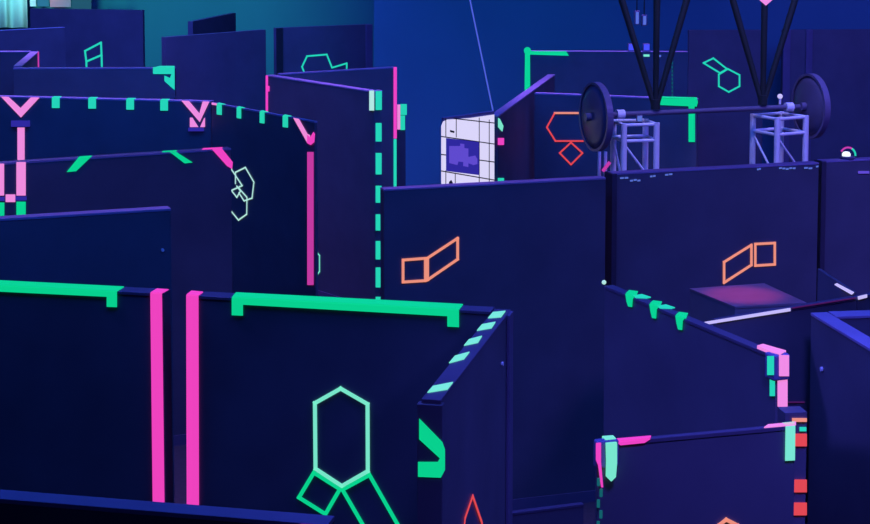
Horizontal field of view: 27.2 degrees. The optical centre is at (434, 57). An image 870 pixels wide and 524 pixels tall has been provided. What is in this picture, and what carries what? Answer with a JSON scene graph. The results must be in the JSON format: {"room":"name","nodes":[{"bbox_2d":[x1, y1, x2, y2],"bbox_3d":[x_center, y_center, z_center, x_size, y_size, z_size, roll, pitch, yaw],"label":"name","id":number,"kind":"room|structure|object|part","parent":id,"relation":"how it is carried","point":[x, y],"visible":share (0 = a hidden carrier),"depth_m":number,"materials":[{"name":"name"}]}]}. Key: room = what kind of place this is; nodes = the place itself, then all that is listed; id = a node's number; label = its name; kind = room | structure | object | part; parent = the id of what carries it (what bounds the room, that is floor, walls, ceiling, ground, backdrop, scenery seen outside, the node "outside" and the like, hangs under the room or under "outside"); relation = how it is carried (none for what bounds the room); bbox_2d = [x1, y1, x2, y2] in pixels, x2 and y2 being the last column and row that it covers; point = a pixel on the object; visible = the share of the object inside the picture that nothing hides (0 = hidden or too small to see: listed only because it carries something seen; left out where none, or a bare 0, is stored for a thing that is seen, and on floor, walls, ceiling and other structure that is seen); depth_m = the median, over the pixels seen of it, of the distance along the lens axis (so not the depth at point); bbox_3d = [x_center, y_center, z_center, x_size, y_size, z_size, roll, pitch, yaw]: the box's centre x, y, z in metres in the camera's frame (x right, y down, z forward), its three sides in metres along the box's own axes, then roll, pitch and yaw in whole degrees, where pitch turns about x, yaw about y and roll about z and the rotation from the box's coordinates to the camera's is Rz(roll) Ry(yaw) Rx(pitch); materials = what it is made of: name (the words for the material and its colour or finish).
{"room":"laser tag arena","nodes":[
{"label":"laser tag arena","id":0,"kind":"room"},
{"bbox_2d":[0,0,373,74],"bbox_3d":[0.000,-2.624,31.943,24.000,7.000,0.100,0,5,0],"label":"wall","id":1,"kind":"structure","parent":0,"point":[163,18],"depth_m":32.06,"materials":[{"name":"paint"}]},
{"bbox_2d":[174,444,594,523],"bbox_3d":[0.000,2.486,14.271,24.000,0.100,36.000,0,5,0],"label":"floor","id":2,"kind":"structure","parent":0,"point":[180,452],"depth_m":11.37,"materials":[{"name":"carpet"}]},
{"bbox_2d":[0,51,30,94],"bbox_3d":[-4.930,0.926,20.055,0.880,2.000,0.086,0,5,0],"label":"panel","id":3,"kind":"object","parent":2,"relation":"on","point":[8,59],"visible":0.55,"depth_m":19.95,"materials":[{"name":"plastic"}]},
{"bbox_3d":[-4.930,-0.064,19.971,0.880,0.014,0.080,0,5,0],"label":"rail","id":4,"kind":"part","parent":3,"relation":"part of","materials":[{"name":"plastic"}]},
{"bbox_2d":[13,51,38,66],"bbox_3d":[-4.325,1.004,19.164,0.091,2.000,1.762,-1,5,-7],"label":"panel","id":5,"kind":"object","parent":2,"relation":"on","point":[31,59],"visible":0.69,"depth_m":19.19,"materials":[{"name":"plastic"}]},
{"bbox_3d":[-4.327,1.012,19.153,0.079,1.986,1.739,-1,5,-7],"label":"panel","id":6,"kind":"part","parent":5,"relation":"part of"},
{"bbox_2d":[0,27,65,66],"bbox_3d":[-5.570,0.644,23.278,1.748,2.000,0.086,-4,7,-40],"label":"panel","id":7,"kind":"object","parent":2,"relation":"on","point":[50,42],"visible":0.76,"depth_m":23.52,"materials":[{"name":"plastic"}]},
{"bbox_3d":[-5.572,-0.349,23.194,1.748,0.008,0.080,-4,7,-40],"label":"rail","id":8,"kind":"part","parent":7,"relation":"part of","materials":[{"name":"plastic"}]},
{"bbox_2d":[0,280,172,502],"bbox_3d":[-1.725,1.985,7.918,1.177,2.004,0.103,1,5,12],"label":"panel","id":9,"kind":"object","parent":2,"relation":"on","point":[86,373],"visible":0.94,"depth_m":7.78,"materials":[{"name":"paint"}]},
{"bbox_3d":[-1.699,0.998,7.830,1.126,0.014,0.095,1,5,12],"label":"rail","id":10,"kind":"part","parent":9,"relation":"part of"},
{"bbox_2d":[0,206,174,502],"bbox_3d":[-2.042,1.833,9.689,1.267,2.000,0.091,-2,5,-21],"label":"panel","id":11,"kind":"object","parent":2,"relation":"on","point":[126,247],"visible":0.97,"depth_m":9.66,"materials":[{"name":"plastic"}]},
{"bbox_3d":[-2.043,0.843,9.605,1.267,0.014,0.085,-2,5,-21],"label":"rail","id":12,"kind":"part","parent":11,"relation":"part of","materials":[{"name":"plastic"}]},
{"bbox_2d":[30,8,144,66],"bbox_3d":[-5.348,0.254,27.731,1.870,2.000,0.083,1,5,14],"label":"panel","id":13,"kind":"object","parent":2,"relation":"on","point":[93,37],"visible":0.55,"depth_m":27.60,"materials":[{"name":"paint"}]},
{"bbox_2d":[13,66,175,98],"bbox_3d":[-3.407,1.091,18.144,1.612,2.004,0.177,0,5,-1],"label":"panel","id":14,"kind":"object","parent":2,"relation":"on","point":[159,82],"visible":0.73,"depth_m":18.00,"materials":[{"name":"plastic"}]},
{"bbox_3d":[-3.407,0.107,18.023,1.611,0.014,0.080,0,5,-2],"label":"rail","id":15,"kind":"part","parent":14,"relation":"part of","materials":[{"name":"plastic"}]},
{"bbox_2d":[0,95,213,160],"bbox_3d":[-3.058,1.334,15.361,2.442,2.004,0.110,1,5,12],"label":"panel","id":16,"kind":"object","parent":2,"relation":"on","point":[31,127],"visible":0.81,"depth_m":15.22,"materials":[{"name":"plastic"}]},
{"bbox_3d":[-3.055,0.346,15.284,2.442,0.014,0.090,1,5,12],"label":"rail","id":17,"kind":"part","parent":16,"relation":"part of","materials":[{"name":"plastic"}]},
{"bbox_2d":[0,147,232,445],"bbox_3d":[-2.255,1.641,11.854,1.944,2.004,0.086,-2,6,-26],"label":"panel","id":18,"kind":"object","parent":2,"relation":"on","point":[195,184],"visible":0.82,"depth_m":12.02,"materials":[{"name":"plastic"}]},
{"bbox_3d":[-2.260,0.654,11.768,1.935,0.014,0.080,-2,6,-26],"label":"rail","id":19,"kind":"part","parent":18,"relation":"part of","materials":[{"name":"plastic"}]},
{"bbox_2d":[0,489,334,523],"bbox_3d":[-0.851,2.236,5.079,1.168,2.000,0.081,1,5,13],"label":"panel","id":20,"kind":"object","parent":2,"relation":"on","point":[16,507],"visible":1,"depth_m":4.98,"materials":[{"name":"plastic"}]},
{"bbox_3d":[-0.850,2.243,5.082,1.168,1.986,0.069,1,5,13],"label":"panel","id":21,"kind":"part","parent":20,"relation":"part of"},
{"bbox_2d":[188,13,235,34],"bbox_3d":[-3.183,0.415,25.887,0.083,2.000,1.960,1,5,11],"label":"panel","id":22,"kind":"object","parent":2,"relation":"on","point":[224,22],"visible":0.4,"depth_m":25.77,"materials":[{"name":"paint"}]},
{"bbox_2d":[161,29,265,110],"bbox_3d":[-2.766,0.690,22.748,0.083,2.000,1.703,4,7,40],"label":"panel","id":23,"kind":"object","parent":2,"relation":"on","point":[229,68],"visible":0.43,"depth_m":22.73,"materials":[{"name":"paint"}]},
{"bbox_2d":[212,102,317,295],"bbox_3d":[-1.371,1.422,14.361,0.055,2.004,1.596,-4,6,-36],"label":"panel","id":24,"kind":"object","parent":2,"relation":"on","point":[274,191],"visible":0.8,"depth_m":14.21,"materials":[{"name":"plastic"}]},
{"bbox_3d":[-1.371,0.434,14.284,0.030,0.014,1.579,-4,6,-36],"label":"rail","id":25,"kind":"part","parent":24,"relation":"part of","materials":[{"name":"plastic"}]},
{"bbox_2d":[274,24,372,74],"bbox_3d":[-1.481,0.576,24.046,1.429,2.000,0.097,-3,6,-30],"label":"panel","id":26,"kind":"object","parent":2,"relation":"on","point":[330,47],"visible":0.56,"depth_m":23.95,"materials":[{"name":"paint"}]},
{"bbox_3d":[-2.038,0.610,23.675,0.090,1.998,0.020,-3,6,-30],"label":"post","id":27,"kind":"part","parent":26,"relation":"part of","materials":[{"name":"blue metal"}]},
{"bbox_3d":[-0.888,0.551,24.349,0.100,1.998,0.020,-3,6,-30],"label":"post","id":28,"kind":"part","parent":26,"relation":"part of","materials":[{"name":"paint"}]},
{"bbox_2d":[266,75,382,299],"bbox_3d":[-1.040,1.222,16.608,0.102,2.010,1.864,-4,6,-36],"label":"panel","id":29,"kind":"object","parent":2,"relation":"on","point":[348,118],"visible":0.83,"depth_m":16.24,"materials":[{"name":"plastic"}]},
{"bbox_3d":[-1.042,0.238,16.525,0.085,0.014,1.844,-4,6,-36],"label":"rail","id":30,"kind":"part","parent":29,"relation":"part of","materials":[{"name":"plastic"}]},
{"bbox_2d":[278,66,396,186],"bbox_3d":[-0.953,1.119,17.845,1.326,2.000,0.056,-3,6,-33],"label":"panel","id":31,"kind":"object","parent":2,"relation":"on","point":[384,79],"visible":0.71,"depth_m":18.06,"materials":[{"name":"plastic"}]},
{"bbox_3d":[-0.963,0.130,17.755,1.307,0.014,0.050,-3,6,-33],"label":"rail","id":32,"kind":"part","parent":31,"relation":"part of","materials":[{"name":"plastic"}]},
{"bbox_2d":[186,290,494,523],"bbox_3d":[-0.408,2.012,7.614,1.326,2.004,0.101,1,5,13],"label":"panel","id":33,"kind":"object","parent":2,"relation":"on","point":[295,403],"visible":0.9,"depth_m":7.55,"materials":[{"name":"paint"}]},
{"bbox_3d":[-0.404,1.025,7.527,1.316,0.014,0.090,1,5,13],"label":"rail","id":34,"kind":"part","parent":33,"relation":"part of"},
{"bbox_2d":[397,104,406,185],"bbox_3d":[-0.366,1.256,18.804,0.134,1.560,0.082,-4,7,-41],"label":"wall","id":35,"kind":"structure","parent":2,"relation":"on","point":[401,108],"depth_m":18.75,"materials":[{"name":"paint"}]},
{"bbox_2d":[417,309,512,523],"bbox_3d":[0.130,2.084,6.791,0.097,2.004,1.380,1,5,12],"label":"panel","id":36,"kind":"object","parent":2,"relation":"on","point":[465,419],"visible":1,"depth_m":6.61,"materials":[{"name":"paint"}]},
{"bbox_3d":[-0.015,2.151,6.143,0.088,1.984,0.036,1,5,12],"label":"post","id":37,"kind":"part","parent":36,"relation":"part of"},
{"bbox_3d":[0.132,1.096,6.710,0.068,0.014,1.370,1,5,12],"label":"rail","id":38,"kind":"part","parent":36,"relation":"part of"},
{"bbox_3d":[0.304,2.034,7.401,0.014,1.998,0.090,1,5,12],"label":"post","id":39,"kind":"part","parent":36,"relation":"part of","materials":[{"name":"paint"}]},
{"bbox_2d":[441,111,494,183],"bbox_3d":[0.246,1.452,13.757,0.035,2.050,0.611,5,7,43],"label":"panel","id":40,"kind":"object","parent":2,"relation":"on","point":[467,140],"visible":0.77,"depth_m":13.68,"materials":[{"name":"plastic"}]},
{"bbox_2d":[446,138,478,174],"bbox_3d":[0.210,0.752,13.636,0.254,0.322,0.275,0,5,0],"label":"print","id":41,"kind":"object","parent":40,"relation":"attached to","point":[462,154],"depth_m":13.63},
{"bbox_2d":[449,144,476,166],"bbox_3d":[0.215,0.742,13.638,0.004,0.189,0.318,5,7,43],"label":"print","id":42,"kind":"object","parent":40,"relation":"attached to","point":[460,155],"depth_m":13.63},
{"bbox_3d":[0.253,0.433,13.682,0.025,0.008,0.580,5,7,43],"label":"rail","id":43,"kind":"part","parent":40,"relation":"part of","materials":[{"name":"plastic"}]},
{"bbox_3d":[0.253,1.454,13.772,0.019,2.042,0.580,5,7,43],"label":"panel","id":44,"kind":"part","parent":40,"relation":"part of","materials":[{"name":"plastic"}]},
{"bbox_2d":[380,176,605,509],"bbox_3d":[0.357,1.738,10.772,1.400,2.000,0.086,-2,5,-18],"label":"panel","id":45,"kind":"object","parent":2,"relation":"on","point":[534,249],"visible":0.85,"depth_m":10.80,"materials":[{"name":"plastic"}]},
{"bbox_3d":[0.356,0.747,10.688,1.399,0.012,0.080,-2,5,-18],"label":"rail","id":46,"kind":"part","parent":45,"relation":"part of","materials":[{"name":"plastic"}]},
{"bbox_2d":[494,74,554,180],"bbox_3d":[0.789,1.304,15.729,0.076,2.000,3.411,1,5,11],"label":"panel","id":47,"kind":"object","parent":2,"relation":"on","point":[514,121],"visible":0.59,"depth_m":15.04,"materials":[{"name":"plastic"}]},
{"bbox_3d":[0.792,0.312,15.670,0.070,0.014,3.356,1,5,11],"label":"rail","id":48,"kind":"part","parent":47,"relation":"part of","materials":[{"name":"plastic"}]},
{"bbox_2d":[513,502,583,523],"bbox_3d":[0.459,2.472,7.828,0.394,1.050,0.036,-2,5,-20],"label":"panel","id":49,"kind":"object","parent":2,"relation":"on","point":[571,513],"visible":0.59,"depth_m":7.79,"materials":[{"name":"paint"}]},
{"bbox_3d":[0.458,1.955,7.785,0.394,0.012,0.030,-2,5,-20],"label":"rail","id":50,"kind":"part","parent":49,"relation":"part of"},
{"bbox_2d":[597,151,610,175],"bbox_3d":[1.182,1.611,12.789,0.320,1.900,0.320,0,5,0],"label":"stand","id":51,"kind":"object","parent":2,"relation":"on","point":[606,164],"visible":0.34,"depth_m":12.70,"materials":[{"name":"metal"}]},
{"bbox_2d":[524,47,687,96],"bbox_3d":[1.893,0.903,20.061,1.814,2.045,0.095,0,5,3],"label":"panel","id":52,"kind":"object","parent":2,"relation":"on","point":[619,72],"visible":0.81,"depth_m":19.97,"materials":[{"name":"plastic"}]},
{"bbox_3d":[1.025,-0.076,19.974,0.080,0.080,0.015,0,5,3],"label":"tape knob","id":53,"kind":"part","parent":52,"relation":"part of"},
{"bbox_3d":[1.897,-0.068,19.984,1.806,0.008,0.080,0,5,3],"label":"rail","id":54,"kind":"part","parent":52,"relation":"part of","materials":[{"name":"plastic"}]},
{"bbox_2d":[628,43,633,50],"bbox_3d":[2.176,-0.114,19.959,0.075,0.080,0.056,0,5,0],"label":"lamp","id":55,"kind":"object","parent":52,"relation":"on","point":[630,47],"visible":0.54,"depth_m":19.93,"materials":[{"name":"paint"}]},
{"bbox_2d":[643,43,649,50],"bbox_3d":[2.343,-0.113,19.952,0.075,0.080,0.056,0,5,0],"label":"lamp","id":56,"kind":"object","parent":52,"relation":"on","point":[646,46],"visible":1,"depth_m":19.93,"materials":[{"name":"paint"}]},
{"bbox_2d":[534,92,698,178],"bbox_3d":[1.554,1.313,15.524,1.440,2.017,0.126,2,5,21],"label":"panel","id":57,"kind":"object","parent":2,"relation":"on","point":[560,149],"visible":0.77,"depth_m":15.52,"materials":[{"name":"plastic"}]},
{"bbox_3d":[1.547,0.333,15.432,1.431,0.014,0.070,2,5,21],"label":"rail","id":58,"kind":"part","parent":57,"relation":"part of","materials":[{"name":"plastic"}]},
{"bbox_3d":[2.170,0.376,15.153,0.084,0.084,0.020,2,5,21],"label":"tape knob","id":59,"kind":"part","parent":57,"relation":"part of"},
{"bbox_2d":[610,118,659,170],"bbox_3d":[1.475,1.487,13.370,0.338,2.046,0.338,-1,5,-12],"label":"stand","id":60,"kind":"object","parent":2,"relation":"on","point":[622,166],"visible":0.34,"depth_m":13.19,"materials":[{"name":"metal"}]},
{"bbox_2d":[636,115,642,121],"bbox_3d":[1.496,0.445,13.174,0.042,0.045,0.056,0,5,0],"label":"sensor box","id":61,"kind":"object","parent":60,"relation":"on","point":[639,118],"visible":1,"depth_m":13.15,"materials":[{"name":"paint"}]},
{"bbox_2d":[613,102,800,118],"bbox_3d":[1.986,0.399,13.456,1.686,0.070,0.070,-2,5,-19],"label":"bar","id":62,"kind":"object","parent":60,"relation":"on","point":[789,106],"visible":0.98,"depth_m":13.46,"materials":[{"name":"paint"}]},
{"bbox_2d":[579,82,613,151],"bbox_3d":[1.149,0.434,13.163,0.110,0.510,0.510,-2,5,-19],"label":"round disc","id":63,"kind":"object","parent":62,"relation":"attached to","point":[596,115],"visible":1,"depth_m":13.09,"materials":[{"name":"metal"}]},
{"bbox_3d":[1.155,0.434,13.165,0.046,0.479,0.479,-2,5,-19],"label":"dish","id":64,"kind":"part","parent":63,"relation":"part of","materials":[{"name":"plastic"}]},
{"bbox_2d":[777,94,782,103],"bbox_3d":[2.621,0.316,13.673,0.039,0.080,0.040,0,5,0],"label":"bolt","id":65,"kind":"object","parent":62,"relation":"on","point":[779,96],"visible":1,"depth_m":13.66,"materials":[{"name":"metal"}]},
{"bbox_2d":[791,73,830,138],"bbox_3d":[2.843,0.372,13.756,0.110,0.500,0.500,-2,5,-19],"label":"round disc","id":66,"kind":"object","parent":62,"relation":"attached to","point":[810,91],"visible":0.89,"depth_m":13.67,"materials":[{"name":"metal"}]},
{"bbox_2d":[593,421,795,523],"bbox_3d":[0.823,2.172,5.747,0.705,2.011,0.070,-2,5,-19],"label":"panel","id":67,"kind":"object","parent":2,"relation":"on","point":[739,475],"visible":1,"depth_m":5.66,"materials":[{"name":"paint"}]},
{"bbox_3d":[0.507,1.728,5.569,0.018,0.874,0.010,0,5,0],"label":"chain","id":68,"kind":"part","parent":67,"relation":"part of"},
{"bbox_3d":[0.824,1.188,5.660,0.677,0.014,0.024,-1,5,-16],"label":"rail","id":69,"kind":"part","parent":67,"relation":"part of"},
{"bbox_2d":[602,280,789,437],"bbox_3d":[1.017,2.029,7.316,0.080,2.022,1.362,-2,5,-22],"label":"panel","id":70,"kind":"object","parent":2,"relation":"on","point":[668,371],"visible":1,"depth_m":7.27,"materials":[{"name":"paint"}]},
{"bbox_3d":[1.012,1.051,7.228,0.045,0.014,1.326,-2,5,-23],"label":"rail","id":71,"kind":"part","parent":70,"relation":"part of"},
{"bbox_2d":[604,161,818,315],"bbox_3d":[1.752,1.684,11.390,1.446,2.000,0.120,-2,5,-18],"label":"panel","id":72,"kind":"object","parent":2,"relation":"on","point":[669,232],"visible":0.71,"depth_m":11.29,"materials":[{"name":"plastic"}]},
{"bbox_3d":[1.082,1.704,11.171,0.035,1.998,0.120,-2,5,-18],"label":"post","id":73,"kind":"part","parent":72,"relation":"part of","materials":[{"name":"paint"}]},
{"bbox_3d":[1.759,0.693,11.306,1.431,0.012,0.080,-2,5,-18],"label":"rail","id":74,"kind":"part","parent":72,"relation":"part of","materials":[{"name":"plastic"}]},
{"bbox_2d":[687,30,762,166],"bbox_3d":[3.527,0.713,21.915,0.921,2.100,0.083,0,5,-4],"label":"panel","id":75,"kind":"object","parent":2,"relation":"on","point":[719,75],"visible":0.57,"depth_m":21.86,"materials":[{"name":"paint"}]},
{"bbox_2d":[689,283,805,325],"bbox_3d":[1.794,2.069,10.430,0.498,1.400,0.565,-1,5,-16],"label":"platform","id":76,"kind":"object","parent":2,"relation":"on","point":[706,303],"visible":0.1,"depth_m":10.35,"materials":[{"name":"paint"}]},
{"bbox_3d":[1.807,1.377,10.377,0.488,0.012,0.540,-2,5,-18],"label":"crate lid","id":77,"kind":"part","parent":76,"relation":"part of","materials":[{"name":"paint"}]},
{"bbox_2d":[749,111,808,163],"bbox_3d":[2.618,1.452,13.771,0.378,2.046,0.378,-3,6,-30],"label":"stand","id":78,"kind":"object","parent":2,"relation":"on","point":[778,128],"visible":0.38,"depth_m":13.64,"materials":[{"name":"metal"}]},
{"bbox_2d":[705,296,856,523],"bbox_3d":[1.419,2.026,7.471,0.846,2.002,0.036,-3,6,-32],"label":"panel","id":79,"kind":"object","parent":2,"relation":"on","point":[788,328],"visible":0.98,"depth_m":7.43,"materials":[{"name":"paint"}]},
{"bbox_3d":[1.446,1.036,7.405,0.778,0.014,0.030,-3,6,-32],"label":"rail","id":80,"kind":"part","parent":79,"relation":"part of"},
{"bbox_2d":[777,406,806,523],"bbox_3d":[1.263,2.178,6.428,0.086,1.880,0.083,-1,5,-9],"label":"post","id":81,"kind":"object","parent":2,"relation":"on","point":[797,414],"visible":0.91,"depth_m":6.33,"materials":[{"name":"paint"}]},
{"bbox_2d":[780,29,869,161],"bbox_3d":[4.968,0.707,21.979,1.503,2.100,0.107,0,5,-3],"label":"panel","id":82,"kind":"object","parent":2,"relation":"on","point":[840,57],"visible":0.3,"depth_m":21.91,"materials":[{"name":"paint"}]},
{"bbox_3d":[4.265,0.715,21.901,0.090,2.098,0.030,0,5,-3],"label":"post","id":83,"kind":"part","parent":82,"relation":"part of","materials":[{"name":"paint"}]},
{"bbox_3d":[4.539,0.714,21.916,0.080,2.098,0.030,0,5,-3],"label":"post","id":84,"kind":"part","parent":82,"relation":"part of","materials":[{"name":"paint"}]},
{"bbox_2d":[817,269,855,300],"bbox_3d":[1.757,1.978,8.003,0.050,2.004,0.548,0,5,-6],"label":"panel","id":85,"kind":"object","parent":2,"relation":"on","point":[828,287],"visible":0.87,"depth_m":8.02,"materials":[{"name":"paint"}]},
{"bbox_2d":[807,312,869,523],"bbox_3d":[1.688,2.099,6.645,0.078,2.000,1.550,-1,5,-10],"label":"panel","id":86,"kind":"object","parent":2,"relation":"on","point":[839,415],"visible":1,"depth_m":7.05,"materials":[{"name":"plastic"}]},
{"bbox_3d":[1.691,1.109,6.559,0.072,0.012,1.549,-1,5,-10],"label":"rail","id":87,"kind":"part","parent":86,"relation":"part of","materials":[{"name":"plastic"}]},
{"bbox_2d":[814,157,869,301],"bbox_3d":[2.759,1.651,11.767,0.609,2.000,0.102,-1,5,-16],"label":"panel","id":88,"kind":"object","parent":2,"relation":"on","point":[843,225],"visible":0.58,"depth_m":11.64,"materials":[{"name":"plastic"}]},
{"bbox_3d":[2.483,1.659,11.687,0.035,1.998,0.102,-1,5,-16],"label":"post","id":89,"kind":"part","parent":88,"relation":"part of","materials":[{"name":"paint"}]},
{"bbox_3d":[2.766,0.660,11.683,0.594,0.012,0.080,-1,5,-16],"label":"rail","id":90,"kind":"part","parent":88,"relation":"part of","materials":[{"name":"plastic"}]},
{"bbox_2d":[840,147,855,159],"bbox_3d":[2.672,0.616,11.652,0.095,0.081,0.095,4,6,37],"label":"lamp","id":91,"kind":"object","parent":88,"relation":"on","point":[846,155],"visible":1,"depth_m":11.63,"materials":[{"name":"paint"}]},
{"bbox_2d":[828,310,869,336],"bbox_3d":[1.869,2.032,7.410,0.523,2.000,0.096,-1,5,-7],"label":"panel","id":92,"kind":"object","parent":2,"relation":"on","point":[859,320],"visible":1,"depth_m":7.27,"materials":[{"name":"plastic"}]},
{"bbox_3d":[1.868,1.041,7.327,0.523,0.012,0.090,-1,5,-7],"label":"rail","id":93,"kind":"part","parent":92,"relation":"part of","materials":[{"name":"plastic"}]},
{"bbox_3d":[1.868,2.038,7.414,0.523,1.988,0.084,-1,5,-7],"label":"panel","id":94,"kind":"part","parent":92,"relation":"part of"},
{"bbox_2d":[854,292,869,310],"bbox_3d":[1.901,1.996,7.791,0.328,2.006,0.036,-4,6,-39],"label":"panel","id":95,"kind":"object","parent":2,"relation":"on","point":[863,300],"visible":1,"depth_m":7.62,"materials":[{"name":"paint"}]},
{"bbox_3d":[1.904,1.009,7.710,0.316,0.014,0.030,-4,6,-39],"label":"rail","id":96,"kind":"part","parent":95,"relation":"part of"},
{"bbox_3d":[1.903,2.005,7.798,0.316,1.986,0.024,-4,6,-39],"label":"panel","id":97,"kind":"part","parent":95,"relation":"part of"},
{"bbox_2d":[374,0,869,185],"bbox_3d":[5.620,-1.787,22.379,12.760,7.000,0.100,0,5,0],"label":"wall","id":98,"kind":"structure","parent":0,"point":[433,46],"depth_m":22.46,"materials":[{"name":"paint"}]},
{"bbox_3d":[0.000,-4.587,13.652,24.000,0.100,36.000,0,5,0],"label":"ceiling","id":99,"kind":"structure","parent":0,"visible":0},
{"bbox_2d":[0,0,27,27],"bbox_3d":[-7.609,-3.268,30.827,1.382,5.523,0.140,0,5,0],"label":"curtain","id":100,"kind":"object","parent":99,"relation":"hanging from","point":[13,13],"visible":1,"depth_m":31.04,"materials":[{"name":"teal fabric"}]},
{"bbox_2d":[30,0,35,5],"bbox_3d":[-6.843,-3.427,30.427,0.162,5.136,0.040,0,5,0],"label":"banner","id":101,"kind":"object","parent":99,"relation":"hanging from","point":[32,2],"visible":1,"depth_m":30.63,"materials":[{"name":"white fabric"}]},
{"bbox_2d":[37,0,48,5],"bbox_3d":[-6.625,-3.415,30.227,0.254,5.124,0.040,0,5,0],"label":"banner","id":102,"kind":"object","parent":99,"relation":"hanging from","point":[39,2],"visible":1,"depth_m":30.43,"materials":[{"name":"paint"}]},
{"bbox_2d":[50,0,70,6],"bbox_3d":[-6.292,-3.398,30.028,0.413,5.124,0.040,0,5,0],"label":"banner","id":103,"kind":"object","parent":99,"relation":"hanging from","point":[53,3],"visible":1,"depth_m":30.24,"materials":[{"name":"pink fabric"}]},
{"bbox_2d":[72,0,91,8],"bbox_3d":[-5.897,-3.346,29.832,0.386,5.193,0.040,0,5,0],"label":"banner","id":104,"kind":"object","parent":99,"relation":"hanging from","point":[76,4],"visible":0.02,"depth_m":30.04,"materials":[{"name":"paint"}]},
{"bbox_2d":[469,0,493,110],"bbox_3d":[-0.063,-2.046,13.860,1.054,5.002,0.010,0,5,0],"label":"cord","id":105,"kind":"object","parent":99,"relation":"hanging from","point":[469,0],"visible":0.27,"depth_m":14.04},
{"bbox_2d":[634,0,639,24],"bbox_3d":[1.801,-2.503,15.869,0.048,4.439,0.066,0,5,0],"label":"hanging lamp","id":106,"kind":"object","parent":99,"relation":"hanging from","point":[636,13],"visible":1,"depth_m":16.03,"materials":[{"name":"paint"}]},
{"bbox_2d":[641,0,646,25],"bbox_3d":[1.867,-2.498,15.870,0.048,4.448,0.066,0,5,0],"label":"hanging lamp","id":107,"kind":"object","parent":99,"relation":"hanging from","point":[643,17],"visible":1,"depth_m":16.03,"materials":[{"name":"paint"}]},
{"bbox_2d":[618,0,689,109],"bbox_3d":[1.560,-2.057,13.165,2.977,4.890,0.498,0,5,0],"label":"rig","id":108,"kind":"object","parent":99,"relation":"hanging from","point":[655,96],"visible":1,"depth_m":13.29,"materials":[{"name":"black metal"}]},
{"bbox_2d":[729,0,797,104],"bbox_3d":[2.505,-2.082,13.463,2.977,4.890,0.498,0,5,0],"label":"rig","id":109,"kind":"object","parent":99,"relation":"hanging from","point":[762,89],"visible":1,"depth_m":13.59,"materials":[{"name":"black metal"}]},
{"bbox_2d":[760,0,771,4],"bbox_3d":[2.283,-2.379,12.247,0.391,4.055,0.024,0,5,0],"label":"diamond sign","id":110,"kind":"object","parent":99,"relation":"hanging from","point":[765,2],"visible":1,"depth_m":12.41,"materials":[{"name":"pink metal"}]}
]}

